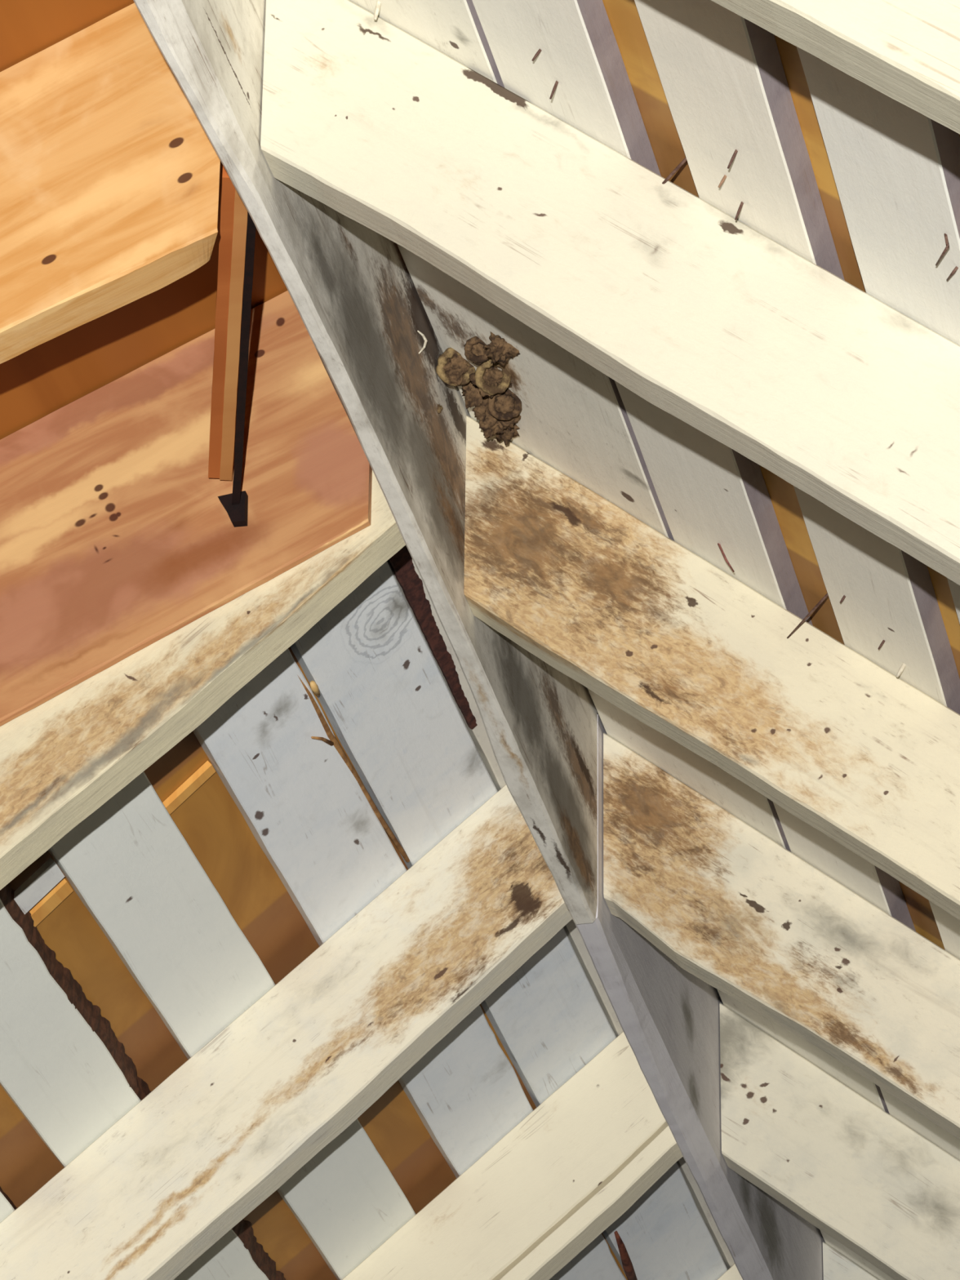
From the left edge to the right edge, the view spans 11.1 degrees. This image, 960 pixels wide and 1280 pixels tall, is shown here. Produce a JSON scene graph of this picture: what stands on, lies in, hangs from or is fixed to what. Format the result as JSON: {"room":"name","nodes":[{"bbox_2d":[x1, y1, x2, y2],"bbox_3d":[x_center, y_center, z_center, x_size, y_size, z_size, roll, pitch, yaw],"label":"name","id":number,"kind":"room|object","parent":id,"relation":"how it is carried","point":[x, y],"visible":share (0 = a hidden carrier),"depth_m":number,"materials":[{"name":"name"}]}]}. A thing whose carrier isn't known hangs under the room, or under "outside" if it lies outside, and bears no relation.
{"room":"attic","nodes":[
{"label":"attic","id":0,"kind":"room"},
{"bbox_2d":[0,1186,17,1222],"bbox_3d":[-0.327,0.943,5.426,0.097,0.087,3.055,-5,-29,11],"label":"board","id":1,"kind":"object","parent":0,"point":[7,1207],"visible":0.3,"depth_m":4.75,"materials":[{"name":"paint"}]},
{"bbox_2d":[0,2,220,364],"bbox_3d":[-0.719,-0.173,3.838,1.069,0.702,0.041,-5,-29,11],"label":"rafter","id":2,"kind":"object","parent":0,"point":[109,174],"visible":0.89,"depth_m":3.80,"materials":[{"name":"brown wood"}]},
{"bbox_2d":[0,0,287,439],"bbox_3d":[-0.843,-0.550,3.369,1.151,0.557,2.200,-5,-29,11],"label":"plywood panel","id":3,"kind":"object","parent":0,"point":[67,367],"visible":0.02,"depth_m":4.21,"materials":[{"name":"orange wood"}]},
{"bbox_2d":[0,647,627,1279],"bbox_3d":[-0.306,0.905,5.441,1.155,0.993,3.055,-5,-29,11],"label":"plywood panel","id":4,"kind":"object","parent":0,"point":[210,821],"visible":0.02,"depth_m":4.74,"materials":[{"name":"orange wood"}]},
{"bbox_2d":[13,857,64,914],"bbox_3d":[-0.398,0.221,4.441,0.041,0.037,0.037,-5,-29,11],"label":"batten","id":5,"kind":"object","parent":4,"relation":"attached to","point":[49,874],"visible":1,"depth_m":4.44,"materials":[{"name":"white paint"}]},
{"bbox_2d":[29,878,73,926],"bbox_3d":[-0.392,0.239,4.484,0.045,0.037,0.020,-9,-30,18],"label":"batten","id":6,"kind":"object","parent":4,"relation":"attached to","point":[47,904],"visible":1,"depth_m":4.48,"materials":[{"name":"brown wood"}]},
{"bbox_2d":[162,760,215,814],"bbox_3d":[-0.267,0.135,4.517,0.050,0.043,0.014,-9,-30,17],"label":"batten","id":7,"kind":"object","parent":4,"relation":"on","point":[206,770],"visible":1,"depth_m":4.51,"materials":[{"name":"brown wood"}]},
{"bbox_2d":[133,0,597,924],"bbox_3d":[-0.209,-0.496,3.567,0.035,0.228,2.862,-5,-29,11],"label":"board","id":8,"kind":"object","parent":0,"point":[352,287],"visible":0.88,"depth_m":4.07,"materials":[{"name":"paint"}]},
{"bbox_2d":[0,471,405,889],"bbox_3d":[-0.621,0.303,4.080,1.138,1.169,0.043,-5,-29,11],"label":"rafter","id":9,"kind":"object","parent":8,"relation":"attached to","point":[63,758],"visible":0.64,"depth_m":4.11,"materials":[{"name":"paint"}]},
{"bbox_2d":[0,289,372,726],"bbox_3d":[-0.622,0.072,4.175,1.082,0.820,0.011,-5,-29,11],"label":"rafter","id":10,"kind":"object","parent":9,"relation":"attached to","point":[117,536],"visible":0.81,"depth_m":4.18,"materials":[{"name":"brown wood"}]},
{"bbox_2d":[208,165,256,527],"bbox_3d":[-0.200,-0.229,3.968,0.035,0.058,0.462,2,-28,-3],"label":"wood strip","id":11,"kind":"object","parent":10,"relation":"attached to","point":[235,218],"visible":0.91,"depth_m":3.98,"materials":[{"name":"brown wood"}]},
{"bbox_2d":[0,784,572,1279],"bbox_3d":[-0.459,0.657,4.724,1.138,1.172,0.043,-5,-29,11],"label":"rafter","id":12,"kind":"object","parent":8,"relation":"attached to","point":[237,1119],"visible":0.9,"depth_m":4.77,"materials":[{"name":"paint"}]},
{"bbox_2d":[0,883,285,1279],"bbox_3d":[-0.200,0.831,5.455,0.094,0.089,3.055,-5,-29,11],"label":"board","id":13,"kind":"object","parent":12,"relation":"attached to","point":[63,1064],"visible":0.66,"depth_m":4.65,"materials":[{"name":"paint"}]},
{"bbox_2d":[48,771,415,1279],"bbox_3d":[-0.079,0.729,5.480,0.097,0.087,3.055,-5,-29,11],"label":"board","id":14,"kind":"object","parent":12,"relation":"attached to","point":[128,862],"visible":0.62,"depth_m":4.67,"materials":[{"name":"grey paint"}]},
{"bbox_2d":[192,648,626,1279],"bbox_3d":[0.049,0.619,5.508,0.098,0.089,3.055,-5,-29,11],"label":"board","id":15,"kind":"object","parent":12,"relation":"attached to","point":[305,809],"visible":0.42,"depth_m":4.72,"materials":[{"name":"paint"}]},
{"bbox_2d":[297,675,409,862],"bbox_3d":[-0.122,0.127,4.646,0.021,0.030,0.431,-5,-29,11],"label":"wood sliver","id":16,"kind":"object","parent":15,"relation":"on","point":[333,740],"visible":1,"depth_m":4.63,"materials":[{"name":"wood"}]},
{"bbox_2d":[289,560,727,1279],"bbox_3d":[0.137,0.543,5.527,0.099,0.089,3.055,-5,-29,11],"label":"board","id":17,"kind":"object","parent":12,"relation":"attached to","point":[384,695],"visible":0.56,"depth_m":4.78,"materials":[{"name":"paint"}]},
{"bbox_2d":[613,1231,637,1279],"bbox_3d":[0.172,0.728,5.772,0.012,0.014,0.173,-4,-29,8],"label":"splinter","id":18,"kind":"object","parent":17,"relation":"attached to","point":[628,1267],"visible":1,"depth_m":5.75,"materials":[{"name":"red wood"}]},
{"bbox_2d":[386,545,734,1270],"bbox_3d":[0.221,0.472,5.545,0.094,0.086,3.055,-5,-29,11],"label":"board","id":19,"kind":"object","parent":12,"relation":"attached to","point":[409,580],"visible":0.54,"depth_m":4.72,"materials":[{"name":"paint"}]},
{"bbox_2d":[417,330,427,354],"bbox_3d":[-0.049,-0.249,4.161,0.003,0.022,0.019,-12,-31,22],"label":"flake","id":20,"kind":"object","parent":8,"relation":"attached to","point":[425,340],"visible":1,"depth_m":4.17,"materials":[{"name":"white paint"}]},
{"bbox_2d":[260,0,959,585],"bbox_3d":[0.394,-0.083,3.386,1.138,1.094,0.043,-5,-29,11],"label":"rafter","id":21,"kind":"object","parent":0,"point":[846,397],"visible":1,"depth_m":3.54,"materials":[{"name":"paint"}]},
{"bbox_2d":[349,0,893,1279],"bbox_3d":[0.154,0.002,4.567,0.189,0.158,5.200,-5,-29,11],"label":"board","id":22,"kind":"object","parent":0,"point":[575,420],"visible":0.16,"depth_m":4.16,"materials":[{"name":"paint"}]},
{"bbox_2d":[373,0,381,20],"bbox_3d":[-0.075,-0.469,3.667,0.008,0.019,0.004,-5,-29,11],"label":"nail","id":23,"kind":"object","parent":22,"relation":"attached to","point":[378,3],"visible":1,"depth_m":3.67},
{"bbox_2d":[435,331,521,444],"bbox_3d":[-0.001,-0.226,4.194,0.078,0.082,0.195,0,-28,1],"label":"nest","id":24,"kind":"object","parent":22,"relation":"on","point":[485,388],"visible":1,"depth_m":4.21,"materials":[{"name":"brown soil"}]},
{"bbox_2d":[574,714,825,1279],"bbox_3d":[0.353,0.718,5.798,0.028,0.223,2.334,-5,-29,11],"label":"board","id":25,"kind":"object","parent":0,"point":[668,1015],"visible":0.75,"depth_m":5.22,"materials":[{"name":"paint"}]},
{"bbox_2d":[342,1031,683,1279],"bbox_3d":[-0.328,0.937,5.246,1.138,1.166,0.044,-5,-29,11],"label":"rafter","id":26,"kind":"object","parent":25,"relation":"attached to","point":[588,1153],"visible":0.77,"depth_m":5.31,"materials":[{"name":"paint"}]},
{"bbox_2d":[716,1263,742,1279],"bbox_3d":[-0.175,1.268,5.851,1.138,1.167,0.043,-5,-29,11],"label":"rafter","id":27,"kind":"object","parent":25,"relation":"attached to","point":[732,1273],"visible":0.15,"depth_m":5.98,"materials":[{"name":"paint"}]},
{"bbox_2d":[603,733,959,1139],"bbox_3d":[0.676,0.527,4.506,1.138,1.093,0.043,-5,-29,11],"label":"rafter","id":28,"kind":"object","parent":25,"relation":"attached to","point":[735,909],"visible":1,"depth_m":4.71,"materials":[{"name":"paint"}]},
{"bbox_2d":[719,1003,959,1279],"bbox_3d":[0.817,0.836,5.068,1.138,1.096,0.043,-5,-29,11],"label":"rafter","id":29,"kind":"object","parent":25,"relation":"attached to","point":[848,1167],"visible":1,"depth_m":5.30,"materials":[{"name":"paint"}]},
{"bbox_2d":[822,1241,878,1279],"bbox_3d":[0.974,1.173,5.689,1.138,1.096,0.043,-5,-29,11],"label":"rafter","id":30,"kind":"object","parent":25,"relation":"attached to","point":[836,1266],"visible":1,"depth_m":6.02,"materials":[{"name":"paint"}]},
{"bbox_2d":[463,415,959,920],"bbox_3d":[0.542,0.240,3.976,1.138,1.095,0.043,-5,-29,11],"label":"rafter","id":31,"kind":"object","parent":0,"point":[850,748],"visible":0.98,"depth_m":4.16,"materials":[{"name":"paint"}]},
{"bbox_2d":[471,0,959,1160],"bbox_3d":[0.289,0.089,4.486,0.109,0.094,5.200,-5,-29,11],"label":"board","id":32,"kind":"object","parent":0,"point":[708,493],"visible":0.27,"depth_m":4.01,"materials":[{"name":"paint"}]},
{"bbox_2d":[531,48,541,61],"bbox_3d":[0.042,-0.420,3.529,0.010,0.012,0.002,-9,-30,18],"label":"nail","id":33,"kind":"object","parent":32,"relation":"attached to","point":[539,51],"visible":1,"depth_m":3.53,"materials":[{"name":"metal"}]},
{"bbox_2d":[549,80,558,99],"bbox_3d":[0.054,-0.398,3.556,0.010,0.017,0.003,-11,-31,21],"label":"nail","id":34,"kind":"object","parent":32,"relation":"attached to","point":[556,82],"visible":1,"depth_m":3.56,"materials":[{"name":"metal"}]},
{"bbox_2d":[717,542,734,572],"bbox_3d":[0.205,-0.074,4.139,0.014,0.034,0.020,-5,-29,11],"label":"nail","id":35,"kind":"object","parent":32,"relation":"attached to","point":[718,544],"visible":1,"depth_m":4.13,"materials":[{"name":"metal"}]},
{"bbox_2d":[602,0,959,950],"bbox_3d":[0.624,0.282,4.296,1.154,0.933,5.200,-5,-29,11],"label":"plywood panel","id":36,"kind":"object","parent":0,"point":[624,17],"visible":0.02,"depth_m":3.56,"materials":[{"name":"orange wood"}]},
{"bbox_2d":[662,157,687,184],"bbox_3d":[0.139,-0.337,3.554,0.004,0.015,0.082,17,-33,-28],"label":"nail","id":37,"kind":"object","parent":36,"relation":"attached to","point":[684,160],"visible":0.55,"depth_m":3.55,"materials":[{"name":"brown metal"}]},
{"bbox_2d":[786,592,828,638],"bbox_3d":[0.278,-0.026,4.125,0.004,0.017,0.095,15,-32,-24],"label":"nail","id":38,"kind":"object","parent":36,"relation":"attached to","point":[826,595],"visible":0.57,"depth_m":4.13,"materials":[{"name":"metal"}]},
{"bbox_2d":[634,0,959,959],"bbox_3d":[0.424,0.174,4.405,0.099,0.085,5.200,-5,-29,11],"label":"board","id":39,"kind":"object","parent":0,"point":[722,74],"visible":0.45,"depth_m":3.48,"materials":[{"name":"paint"}]},
{"bbox_2d":[718,174,726,187],"bbox_3d":[0.172,-0.325,3.486,0.009,0.012,0.003,-10,-30,19],"label":"nail","id":40,"kind":"object","parent":39,"relation":"attached to","point":[723,179],"visible":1,"depth_m":3.48,"materials":[{"name":"paint"}]},
{"bbox_2d":[727,149,737,168],"bbox_3d":[0.177,-0.336,3.434,0.011,0.017,0.003,-11,-31,21],"label":"nail","id":41,"kind":"object","parent":39,"relation":"attached to","point":[733,157],"visible":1,"depth_m":3.43,"materials":[{"name":"metal"}]},
{"bbox_2d":[734,201,743,220],"bbox_3d":[0.185,-0.306,3.504,0.010,0.017,0.003,-11,-31,21],"label":"nail","id":42,"kind":"object","parent":39,"relation":"attached to","point":[741,202],"visible":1,"depth_m":3.50,"materials":[{"name":"metal"}]},
{"bbox_2d":[840,595,845,603],"bbox_3d":[0.298,-0.035,4.044,0.008,0.010,0.002,-9,-30,18],"label":"nail","id":43,"kind":"object","parent":39,"relation":"attached to","point":[844,596],"visible":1,"depth_m":4.04,"materials":[{"name":"metal"}]},
{"bbox_2d":[877,640,884,649],"bbox_3d":[0.332,0.002,4.067,0.009,0.011,0.003,-10,-30,19],"label":"nail","id":44,"kind":"object","parent":39,"relation":"attached to","point":[883,641],"visible":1,"depth_m":4.07,"materials":[{"name":"metal"}]},
{"bbox_2d":[895,662,906,677],"bbox_3d":[0.349,0.023,4.081,0.012,0.015,0.004,-11,-31,21],"label":"nail","id":45,"kind":"object","parent":39,"relation":"attached to","point":[903,666],"visible":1,"depth_m":4.08,"materials":[{"name":"beige metal"}]},
{"bbox_2d":[711,0,959,133],"bbox_3d":[0.256,-0.382,2.838,1.138,1.094,0.043,-5,-29,11],"label":"rafter","id":46,"kind":"object","parent":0,"point":[908,51],"visible":1,"depth_m":2.80,"materials":[{"name":"paint"}]},
{"bbox_2d":[796,46,959,623],"bbox_3d":[0.540,0.247,4.336,0.100,0.086,5.200,-5,-29,11],"label":"board","id":47,"kind":"object","parent":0,"point":[895,169],"visible":0.41,"depth_m":3.31,"materials":[{"name":"paint"}]},
{"bbox_2d":[935,233,949,266],"bbox_3d":[0.310,-0.260,3.319,0.004,0.017,0.039,5,-29,-8],"label":"nail","id":48,"kind":"object","parent":47,"relation":"attached to","point":[947,246],"visible":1,"depth_m":3.31,"materials":[{"name":"metal"}]},
{"bbox_2d":[946,266,958,280],"bbox_3d":[0.320,-0.248,3.347,0.006,0.008,0.022,11,-30,-18],"label":"nail","id":49,"kind":"object","parent":47,"relation":"attached to","point":[956,268],"visible":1,"depth_m":3.34,"materials":[{"name":"metal"}]}
]}

